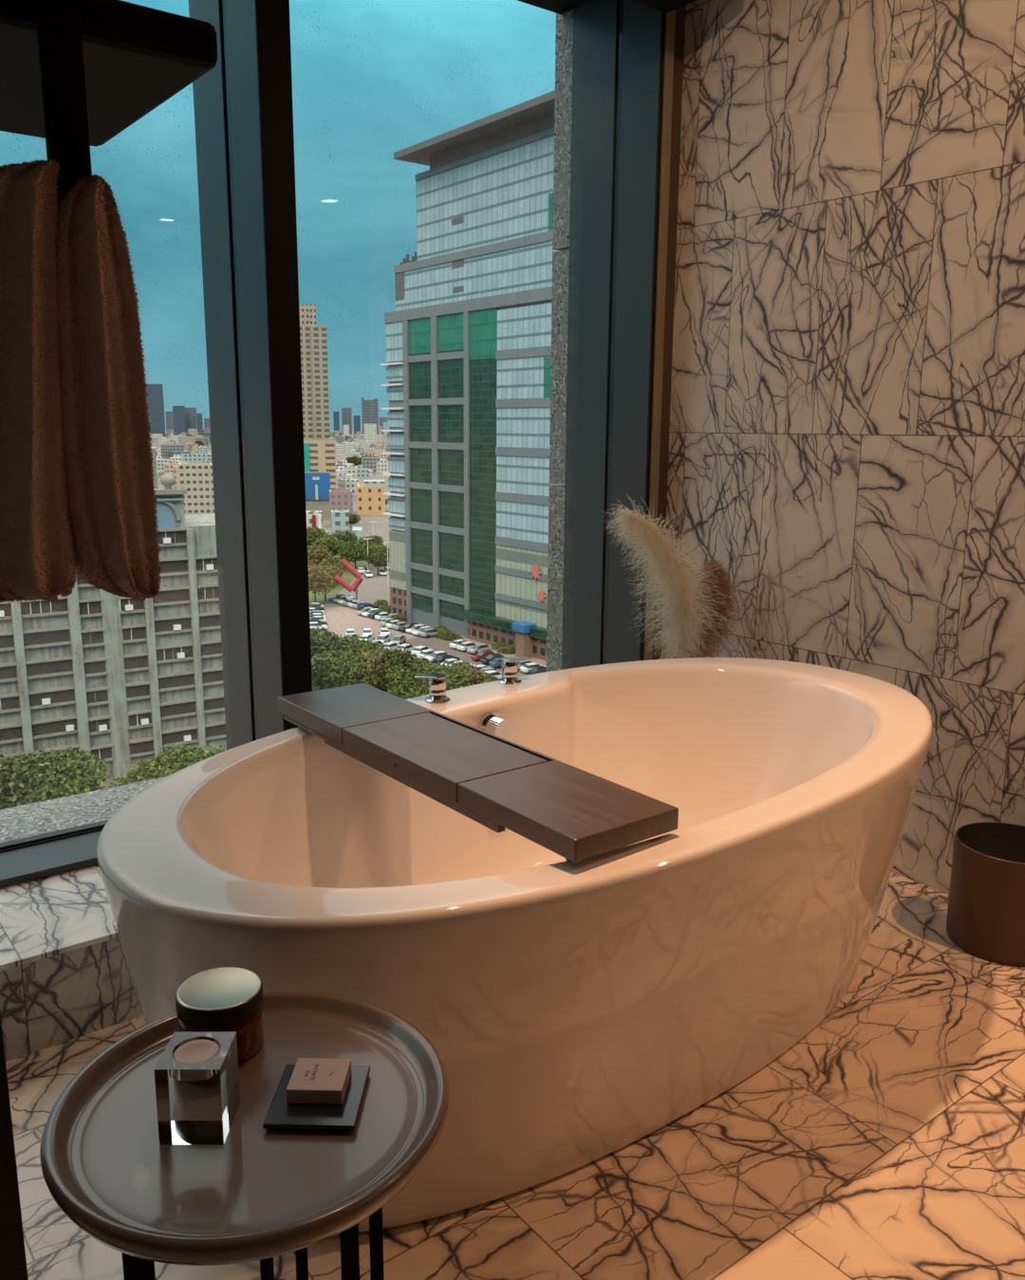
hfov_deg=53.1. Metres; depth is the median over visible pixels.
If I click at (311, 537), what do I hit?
tree
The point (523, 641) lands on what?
kiosk
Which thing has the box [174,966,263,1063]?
candle jar
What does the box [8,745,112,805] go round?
tree
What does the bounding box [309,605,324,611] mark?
car
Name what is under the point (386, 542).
street lamp
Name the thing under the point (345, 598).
car
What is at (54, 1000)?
wall
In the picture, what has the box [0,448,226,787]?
apartment block
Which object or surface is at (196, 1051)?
tealight
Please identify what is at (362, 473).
house
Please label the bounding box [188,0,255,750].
window frame
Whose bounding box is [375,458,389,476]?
house
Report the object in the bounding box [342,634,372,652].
tree
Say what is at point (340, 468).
house
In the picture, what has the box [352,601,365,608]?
car
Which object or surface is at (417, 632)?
car
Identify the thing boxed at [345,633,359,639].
car
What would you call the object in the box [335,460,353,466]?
house
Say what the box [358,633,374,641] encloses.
car
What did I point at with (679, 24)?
trim
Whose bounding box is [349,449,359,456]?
house
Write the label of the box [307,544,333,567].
tree
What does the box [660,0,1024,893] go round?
wall
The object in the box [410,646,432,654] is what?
car
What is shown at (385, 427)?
building
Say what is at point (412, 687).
tree
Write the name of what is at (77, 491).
towel
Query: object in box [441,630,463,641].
shrub
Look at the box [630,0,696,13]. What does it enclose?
ceiling
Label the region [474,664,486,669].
car
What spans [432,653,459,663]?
car
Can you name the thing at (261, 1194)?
side table
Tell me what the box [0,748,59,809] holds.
tree
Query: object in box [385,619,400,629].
car
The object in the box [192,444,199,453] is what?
house
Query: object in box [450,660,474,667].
car
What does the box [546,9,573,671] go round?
trim
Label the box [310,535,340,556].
tree
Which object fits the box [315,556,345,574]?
tree
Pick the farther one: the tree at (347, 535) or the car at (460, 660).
the tree at (347, 535)
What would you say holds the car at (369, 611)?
on the paving
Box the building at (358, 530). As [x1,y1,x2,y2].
[352,526,362,541]
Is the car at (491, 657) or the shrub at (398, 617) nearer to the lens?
the car at (491, 657)
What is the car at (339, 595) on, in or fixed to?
on the ground at (371, 589)
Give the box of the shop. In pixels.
[306,510,322,536]
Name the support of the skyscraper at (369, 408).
on the ground at (371, 589)
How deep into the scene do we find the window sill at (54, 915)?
2.08 m
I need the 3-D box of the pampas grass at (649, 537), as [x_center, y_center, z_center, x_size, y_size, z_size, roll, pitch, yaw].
[0.435,-0.080,2.856,0.317,0.664,0.520,7,13,27]
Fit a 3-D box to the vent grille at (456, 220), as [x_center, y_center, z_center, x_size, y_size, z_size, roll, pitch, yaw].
[-9.742,-75.647,185.315,0.450,1.126,3.751,-8,15,-37]
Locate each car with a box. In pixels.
[309,602,323,607]
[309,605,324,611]
[309,607,323,612]
[309,610,325,615]
[309,612,325,618]
[309,618,327,625]
[309,621,327,630]
[310,615,326,621]
[328,593,345,602]
[333,595,349,602]
[337,596,355,605]
[342,598,355,605]
[345,628,354,634]
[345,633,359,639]
[348,599,361,607]
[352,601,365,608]
[355,567,365,573]
[355,607,373,614]
[357,602,378,610]
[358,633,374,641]
[361,608,383,617]
[361,628,371,635]
[363,570,372,577]
[368,610,382,617]
[369,639,386,646]
[374,612,389,619]
[375,633,390,642]
[378,568,387,575]
[378,627,389,635]
[379,617,393,626]
[379,642,400,649]
[380,612,399,620]
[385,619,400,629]
[389,634,406,644]
[391,621,408,630]
[398,622,417,632]
[398,643,416,651]
[405,624,425,632]
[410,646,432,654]
[411,626,435,636]
[416,649,435,658]
[419,628,440,637]
[424,650,448,662]
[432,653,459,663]
[440,658,459,666]
[449,639,466,649]
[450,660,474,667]
[456,641,476,651]
[466,643,491,654]
[470,649,495,661]
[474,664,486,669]
[479,667,499,671]
[480,652,505,665]
[484,669,501,678]
[488,657,502,667]
[518,660,539,668]
[519,662,545,672]
[527,665,546,674]
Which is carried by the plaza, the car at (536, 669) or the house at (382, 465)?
the car at (536, 669)
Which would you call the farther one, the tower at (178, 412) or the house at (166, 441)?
the tower at (178, 412)
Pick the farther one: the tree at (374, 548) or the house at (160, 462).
the house at (160, 462)
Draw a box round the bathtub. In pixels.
[96,656,932,1234]
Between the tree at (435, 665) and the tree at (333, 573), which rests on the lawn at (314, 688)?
the tree at (435, 665)
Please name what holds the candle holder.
on the side table
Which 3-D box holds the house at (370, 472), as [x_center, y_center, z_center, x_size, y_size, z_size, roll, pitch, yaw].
[-126.327,-140.718,854.221,16.349,7.230,11.803,-7,14,-31]
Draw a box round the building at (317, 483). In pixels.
[304,471,330,519]
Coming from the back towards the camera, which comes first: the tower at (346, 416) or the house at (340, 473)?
the tower at (346, 416)
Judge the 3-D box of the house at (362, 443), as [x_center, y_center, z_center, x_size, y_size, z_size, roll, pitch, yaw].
[-316.648,-416.708,2169.569,15.242,11.391,7.209,-4,13,-22]
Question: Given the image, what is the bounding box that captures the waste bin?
[946,821,1024,966]
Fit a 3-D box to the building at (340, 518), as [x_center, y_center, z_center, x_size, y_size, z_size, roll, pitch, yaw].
[-62.935,-42.337,375.367,6.181,9.725,10.000,-2,12,-9]
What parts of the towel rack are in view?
post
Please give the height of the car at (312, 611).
1.500 m
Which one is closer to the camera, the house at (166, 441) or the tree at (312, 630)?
the tree at (312, 630)
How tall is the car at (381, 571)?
1.500 m
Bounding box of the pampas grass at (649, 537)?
[599,493,739,659]
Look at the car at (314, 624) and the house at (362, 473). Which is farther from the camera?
the house at (362, 473)
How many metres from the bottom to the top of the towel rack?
2.603 m
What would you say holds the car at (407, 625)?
on the paving
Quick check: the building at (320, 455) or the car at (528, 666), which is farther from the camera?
the building at (320, 455)
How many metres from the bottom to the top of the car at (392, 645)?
1.500 m
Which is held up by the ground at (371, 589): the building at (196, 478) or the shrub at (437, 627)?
the building at (196, 478)
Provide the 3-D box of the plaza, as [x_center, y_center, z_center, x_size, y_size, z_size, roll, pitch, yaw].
[-1.327,1.255,190.895,20.422,0.100,53.232,-8,15,-37]
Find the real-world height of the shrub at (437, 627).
2.961 m
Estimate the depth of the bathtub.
1.61 m
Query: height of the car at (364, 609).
1.500 m
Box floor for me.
[5,871,1024,1279]
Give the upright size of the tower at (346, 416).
113.811 m
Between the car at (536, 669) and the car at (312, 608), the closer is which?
the car at (536, 669)
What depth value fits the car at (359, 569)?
283.63 m
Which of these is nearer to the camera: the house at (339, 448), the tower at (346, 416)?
the house at (339, 448)
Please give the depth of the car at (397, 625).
205.09 m
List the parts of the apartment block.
arch moulding, cornice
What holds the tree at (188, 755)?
on the ground at (371, 589)
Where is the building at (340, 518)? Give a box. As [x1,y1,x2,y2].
[331,509,349,537]
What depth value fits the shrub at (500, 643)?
188.29 m
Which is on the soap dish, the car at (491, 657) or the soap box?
the soap box
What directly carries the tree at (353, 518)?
on the ground at (371, 589)
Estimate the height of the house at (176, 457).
12.805 m
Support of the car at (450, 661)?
on the ground at (371, 589)
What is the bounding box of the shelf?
[0,0,217,146]
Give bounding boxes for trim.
[0,819,108,853]
[0,830,101,888]
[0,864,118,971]
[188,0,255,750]
[222,0,258,740]
[224,0,283,739]
[255,0,312,730]
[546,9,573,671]
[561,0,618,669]
[601,0,666,664]
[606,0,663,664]
[643,9,675,660]
[651,5,685,659]
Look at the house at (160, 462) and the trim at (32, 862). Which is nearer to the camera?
the trim at (32, 862)
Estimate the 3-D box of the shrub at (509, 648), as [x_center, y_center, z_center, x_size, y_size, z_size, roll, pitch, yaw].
[-1.145,1.997,186.037,4.038,2.961,4.042,5,12,20]
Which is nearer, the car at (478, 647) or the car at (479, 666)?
the car at (479, 666)
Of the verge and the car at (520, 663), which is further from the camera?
the verge
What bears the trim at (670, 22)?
attached to the wall at (560, 7)
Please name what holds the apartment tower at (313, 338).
on the ground at (371, 589)
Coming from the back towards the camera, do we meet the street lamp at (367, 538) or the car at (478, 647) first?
the street lamp at (367, 538)
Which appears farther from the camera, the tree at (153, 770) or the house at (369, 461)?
the house at (369, 461)
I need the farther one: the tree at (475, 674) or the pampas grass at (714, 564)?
the tree at (475, 674)
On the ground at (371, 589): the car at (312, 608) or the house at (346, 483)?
the house at (346, 483)
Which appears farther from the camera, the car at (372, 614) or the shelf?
the car at (372, 614)
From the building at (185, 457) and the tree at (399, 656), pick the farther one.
the building at (185, 457)
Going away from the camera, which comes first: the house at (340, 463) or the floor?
the floor
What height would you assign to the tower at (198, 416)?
82.074 m
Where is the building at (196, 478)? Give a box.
[178,463,214,515]
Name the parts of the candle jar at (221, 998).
lid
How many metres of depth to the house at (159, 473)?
788.69 m
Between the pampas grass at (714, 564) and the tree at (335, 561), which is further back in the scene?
the tree at (335, 561)
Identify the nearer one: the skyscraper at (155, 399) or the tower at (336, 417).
the skyscraper at (155, 399)
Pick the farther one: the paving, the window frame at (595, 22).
the paving
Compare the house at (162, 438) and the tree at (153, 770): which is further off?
the house at (162, 438)
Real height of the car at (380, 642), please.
1.500 m
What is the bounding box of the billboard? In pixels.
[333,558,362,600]
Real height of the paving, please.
0.030 m
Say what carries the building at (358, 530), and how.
on the ground at (371, 589)
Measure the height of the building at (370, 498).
15.295 m
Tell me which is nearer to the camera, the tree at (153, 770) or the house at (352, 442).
the tree at (153, 770)
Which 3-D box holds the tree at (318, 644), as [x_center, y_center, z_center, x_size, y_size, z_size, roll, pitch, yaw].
[-28.014,3.826,151.898,10.241,10.497,9.951,10,15,38]
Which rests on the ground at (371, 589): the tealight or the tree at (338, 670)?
the tree at (338, 670)
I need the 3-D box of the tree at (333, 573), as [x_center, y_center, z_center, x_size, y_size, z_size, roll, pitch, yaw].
[-43.004,-13.024,238.038,6.702,8.332,8.944,2,12,10]
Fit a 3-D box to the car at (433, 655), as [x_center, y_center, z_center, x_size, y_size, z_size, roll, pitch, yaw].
[-13.107,2.860,178.958,4.400,1.500,1.840,-10,16,-41]
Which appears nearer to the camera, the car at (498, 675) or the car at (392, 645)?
the car at (498, 675)
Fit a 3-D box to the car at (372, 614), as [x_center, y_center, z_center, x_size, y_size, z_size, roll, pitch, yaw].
[-28.409,-5.481,218.670,4.400,1.500,1.840,-9,15,-40]
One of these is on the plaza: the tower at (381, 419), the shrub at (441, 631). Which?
the shrub at (441, 631)
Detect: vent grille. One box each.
[451,215,463,225]
[451,259,463,268]
[452,285,463,293]
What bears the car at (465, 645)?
on the plaza
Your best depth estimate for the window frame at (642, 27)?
3.15 m
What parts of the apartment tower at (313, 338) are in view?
crown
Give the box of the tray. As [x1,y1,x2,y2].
[277,683,678,862]
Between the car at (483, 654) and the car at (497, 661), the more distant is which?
the car at (483, 654)
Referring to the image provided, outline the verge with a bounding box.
[307,559,370,604]
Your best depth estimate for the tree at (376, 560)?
279.91 m
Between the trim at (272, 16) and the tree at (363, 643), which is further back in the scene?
the tree at (363, 643)
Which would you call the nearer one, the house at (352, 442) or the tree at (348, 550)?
the tree at (348, 550)
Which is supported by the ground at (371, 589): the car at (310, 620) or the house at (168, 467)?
the house at (168, 467)
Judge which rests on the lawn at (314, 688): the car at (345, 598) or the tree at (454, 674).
the tree at (454, 674)
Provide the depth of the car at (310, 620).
207.86 m
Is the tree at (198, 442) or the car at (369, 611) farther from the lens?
the tree at (198, 442)
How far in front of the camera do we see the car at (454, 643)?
188.34 m
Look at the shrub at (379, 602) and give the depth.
231.38 m
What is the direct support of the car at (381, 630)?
on the paving
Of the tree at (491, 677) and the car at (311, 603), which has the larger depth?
the car at (311, 603)
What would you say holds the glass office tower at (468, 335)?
on the ground at (371, 589)
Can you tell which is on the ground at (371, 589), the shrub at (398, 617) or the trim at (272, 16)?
the shrub at (398, 617)
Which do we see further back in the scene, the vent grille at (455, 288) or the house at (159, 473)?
the house at (159, 473)
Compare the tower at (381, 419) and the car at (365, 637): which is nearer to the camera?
the car at (365, 637)
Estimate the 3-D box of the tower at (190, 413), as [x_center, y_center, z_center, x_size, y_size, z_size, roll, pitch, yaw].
[-1148.586,-778.505,3667.886,40.584,99.735,40.000,-3,12,-17]
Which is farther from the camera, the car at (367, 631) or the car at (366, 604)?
the car at (366, 604)
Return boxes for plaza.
[425,625,546,667]
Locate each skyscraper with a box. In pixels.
[146,384,166,437]
[361,397,378,434]
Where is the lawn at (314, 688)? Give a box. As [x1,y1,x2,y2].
[311,680,400,697]
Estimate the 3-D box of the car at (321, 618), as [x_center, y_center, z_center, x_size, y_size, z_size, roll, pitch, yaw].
[-40.607,-4.124,211.662,4.400,1.500,1.840,-2,12,-12]
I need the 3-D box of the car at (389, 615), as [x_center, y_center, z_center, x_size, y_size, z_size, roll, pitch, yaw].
[-25.178,-4.651,214.780,4.400,1.500,1.840,-9,15,-40]
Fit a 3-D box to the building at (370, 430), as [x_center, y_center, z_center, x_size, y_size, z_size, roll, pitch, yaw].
[-327.027,-474.525,2363.427,28.359,45.839,16.000,-1,12,-8]
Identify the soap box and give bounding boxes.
[286,1057,351,1104]
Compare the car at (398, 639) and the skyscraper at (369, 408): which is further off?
the skyscraper at (369, 408)
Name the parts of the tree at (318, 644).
crown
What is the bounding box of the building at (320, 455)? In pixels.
[303,440,336,489]
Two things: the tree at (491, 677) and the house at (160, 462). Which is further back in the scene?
the house at (160, 462)
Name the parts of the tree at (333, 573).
crown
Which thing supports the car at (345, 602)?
on the ground at (371, 589)
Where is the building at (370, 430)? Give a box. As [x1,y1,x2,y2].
[363,423,376,442]
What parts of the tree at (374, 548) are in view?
crown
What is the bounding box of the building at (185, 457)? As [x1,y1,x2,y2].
[181,453,210,463]
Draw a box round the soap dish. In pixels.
[262,1064,370,1131]
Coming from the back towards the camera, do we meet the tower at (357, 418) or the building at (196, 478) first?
the tower at (357, 418)
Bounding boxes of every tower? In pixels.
[165,411,173,431]
[172,406,185,435]
[185,408,197,432]
[196,413,203,430]
[204,418,210,427]
[298,304,330,440]
[333,411,339,430]
[341,408,352,434]
[352,415,360,434]
[379,417,387,434]
[380,90,562,660]
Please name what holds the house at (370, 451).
on the ground at (371, 589)
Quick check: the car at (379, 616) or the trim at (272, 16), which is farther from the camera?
the car at (379, 616)
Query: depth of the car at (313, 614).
214.20 m
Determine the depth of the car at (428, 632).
198.68 m
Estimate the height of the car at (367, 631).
1.500 m
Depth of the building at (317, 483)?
442.74 m
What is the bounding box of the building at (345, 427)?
[343,425,349,435]
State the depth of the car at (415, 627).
202.35 m
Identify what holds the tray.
on the bathtub
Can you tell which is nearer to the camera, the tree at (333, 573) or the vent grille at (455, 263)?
the vent grille at (455, 263)
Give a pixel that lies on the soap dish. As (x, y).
(281, 1115)
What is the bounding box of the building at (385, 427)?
[383,422,388,440]
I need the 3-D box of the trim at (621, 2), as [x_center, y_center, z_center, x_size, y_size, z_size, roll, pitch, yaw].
[0.368,-0.903,3.208,0.021,2.388,0.220,-8,15,-37]
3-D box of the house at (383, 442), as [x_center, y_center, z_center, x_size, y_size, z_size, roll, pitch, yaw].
[-225.850,-351.568,1842.270,14.181,17.930,10.968,-4,13,-21]
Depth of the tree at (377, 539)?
316.33 m
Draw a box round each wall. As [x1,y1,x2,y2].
[0,776,166,1061]
[517,0,590,14]
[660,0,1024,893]
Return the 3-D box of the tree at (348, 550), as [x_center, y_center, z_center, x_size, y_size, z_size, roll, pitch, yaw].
[-44.578,-23.777,288.491,9.038,8.904,8.897,-6,13,-27]
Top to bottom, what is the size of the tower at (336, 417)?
97.691 m
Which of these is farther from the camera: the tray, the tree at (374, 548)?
the tree at (374, 548)
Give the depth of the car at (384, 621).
208.73 m
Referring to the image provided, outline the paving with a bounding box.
[315,607,416,642]
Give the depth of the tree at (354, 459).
919.15 m
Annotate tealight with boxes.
[172,1039,220,1064]
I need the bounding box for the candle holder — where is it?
[153,1031,240,1144]
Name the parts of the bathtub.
lever, tap handle, knob, knob, tap handle, lever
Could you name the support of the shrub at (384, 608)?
on the ground at (371, 589)
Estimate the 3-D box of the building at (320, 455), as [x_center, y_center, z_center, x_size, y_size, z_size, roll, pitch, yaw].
[-105.962,-92.642,560.690,19.098,32.433,12.600,-2,12,-10]
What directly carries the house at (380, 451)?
on the ground at (371, 589)
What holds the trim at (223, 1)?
attached to the wall at (560, 7)
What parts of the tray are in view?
panel, rail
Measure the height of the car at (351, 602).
1.500 m
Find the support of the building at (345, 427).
on the ground at (371, 589)
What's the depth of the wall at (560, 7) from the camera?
3.17 m
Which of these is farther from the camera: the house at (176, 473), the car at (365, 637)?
the house at (176, 473)
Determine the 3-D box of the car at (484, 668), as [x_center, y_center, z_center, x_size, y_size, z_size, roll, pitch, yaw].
[-4.386,5.365,167.187,4.400,1.500,1.840,-9,15,-39]
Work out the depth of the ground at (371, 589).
264.37 m
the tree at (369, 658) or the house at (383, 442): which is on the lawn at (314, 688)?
the tree at (369, 658)
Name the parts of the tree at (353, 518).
crown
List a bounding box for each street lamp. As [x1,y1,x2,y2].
[363,537,371,570]
[383,541,389,586]
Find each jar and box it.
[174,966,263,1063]
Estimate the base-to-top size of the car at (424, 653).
1.500 m
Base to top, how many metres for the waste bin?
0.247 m
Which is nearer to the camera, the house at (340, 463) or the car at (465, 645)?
the car at (465, 645)
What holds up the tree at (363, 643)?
on the lawn at (314, 688)
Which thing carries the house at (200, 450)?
on the ground at (371, 589)
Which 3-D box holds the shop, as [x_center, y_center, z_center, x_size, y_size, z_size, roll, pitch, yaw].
[-66.904,-37.409,346.172,5.418,11.855,6.700,-2,12,-11]
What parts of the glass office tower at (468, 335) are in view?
corner panel, mullion post, mullion post, mullion post, ribbed panel, ribbed panel, ribbed panel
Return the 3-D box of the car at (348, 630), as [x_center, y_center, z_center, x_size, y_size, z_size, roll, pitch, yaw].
[-31.416,-1.442,199.055,1.840,1.500,4.400,-2,12,-10]
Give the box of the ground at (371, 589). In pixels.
[9,430,529,807]
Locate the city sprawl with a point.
(167, 451)
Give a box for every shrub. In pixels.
[372,599,388,608]
[377,604,389,612]
[391,613,407,621]
[432,625,446,635]
[435,628,451,639]
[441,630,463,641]
[490,639,506,649]
[496,643,515,653]
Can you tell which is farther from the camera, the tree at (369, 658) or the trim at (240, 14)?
the tree at (369, 658)
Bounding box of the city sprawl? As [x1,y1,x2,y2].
[149,423,389,459]
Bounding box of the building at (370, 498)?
[356,480,385,515]
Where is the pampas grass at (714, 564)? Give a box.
[684,556,742,657]
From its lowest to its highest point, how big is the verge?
0.050 m
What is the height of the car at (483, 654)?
1.500 m
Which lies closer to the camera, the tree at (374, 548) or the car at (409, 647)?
the car at (409, 647)
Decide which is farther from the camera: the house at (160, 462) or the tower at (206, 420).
the tower at (206, 420)
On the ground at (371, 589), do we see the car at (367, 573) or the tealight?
the car at (367, 573)
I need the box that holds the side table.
[39,991,449,1279]
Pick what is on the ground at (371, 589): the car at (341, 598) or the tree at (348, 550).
the car at (341, 598)
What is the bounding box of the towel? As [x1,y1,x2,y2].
[0,158,161,603]
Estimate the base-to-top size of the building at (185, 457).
16.430 m
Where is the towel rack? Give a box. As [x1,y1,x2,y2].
[0,0,217,1279]
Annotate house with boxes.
[156,456,169,471]
[157,471,164,478]
[160,436,168,442]
[162,440,174,444]
[164,460,178,474]
[168,454,182,463]
[172,462,188,488]
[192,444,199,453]
[197,445,206,453]
[335,443,343,454]
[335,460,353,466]
[335,461,345,469]
[335,465,344,470]
[335,470,355,488]
[337,474,360,495]
[341,442,353,453]
[342,463,357,479]
[349,441,359,446]
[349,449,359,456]
[356,464,368,478]
[356,466,372,475]
[358,440,366,445]
[361,454,380,473]
[363,447,379,456]
[375,449,389,456]
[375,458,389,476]
[381,439,387,446]
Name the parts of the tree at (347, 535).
crown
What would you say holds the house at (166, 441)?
on the ground at (371, 589)
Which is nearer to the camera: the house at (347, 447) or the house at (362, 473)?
the house at (362, 473)
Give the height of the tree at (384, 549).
6.592 m
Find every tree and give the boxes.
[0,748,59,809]
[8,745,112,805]
[108,756,185,787]
[155,741,226,773]
[193,440,204,445]
[306,525,327,549]
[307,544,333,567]
[307,565,335,602]
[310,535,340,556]
[310,626,338,637]
[310,632,345,689]
[311,648,375,689]
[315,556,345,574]
[319,565,343,601]
[321,530,357,556]
[335,639,385,657]
[336,539,370,569]
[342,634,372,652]
[346,455,360,464]
[348,513,360,531]
[352,648,393,688]
[355,541,383,569]
[357,535,384,544]
[365,551,389,575]
[371,646,432,688]
[377,543,389,556]
[384,663,452,699]
[415,661,449,686]
[426,662,471,690]
[449,660,489,686]
[477,672,500,682]
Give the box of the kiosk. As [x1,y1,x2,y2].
[512,620,536,657]
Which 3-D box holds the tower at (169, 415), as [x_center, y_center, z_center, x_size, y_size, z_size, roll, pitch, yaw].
[-1358.564,-863.656,4092.071,41.506,91.296,40.000,-3,12,-18]
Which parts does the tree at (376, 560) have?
crown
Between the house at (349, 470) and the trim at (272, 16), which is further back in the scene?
the house at (349, 470)
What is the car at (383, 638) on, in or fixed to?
on the paving

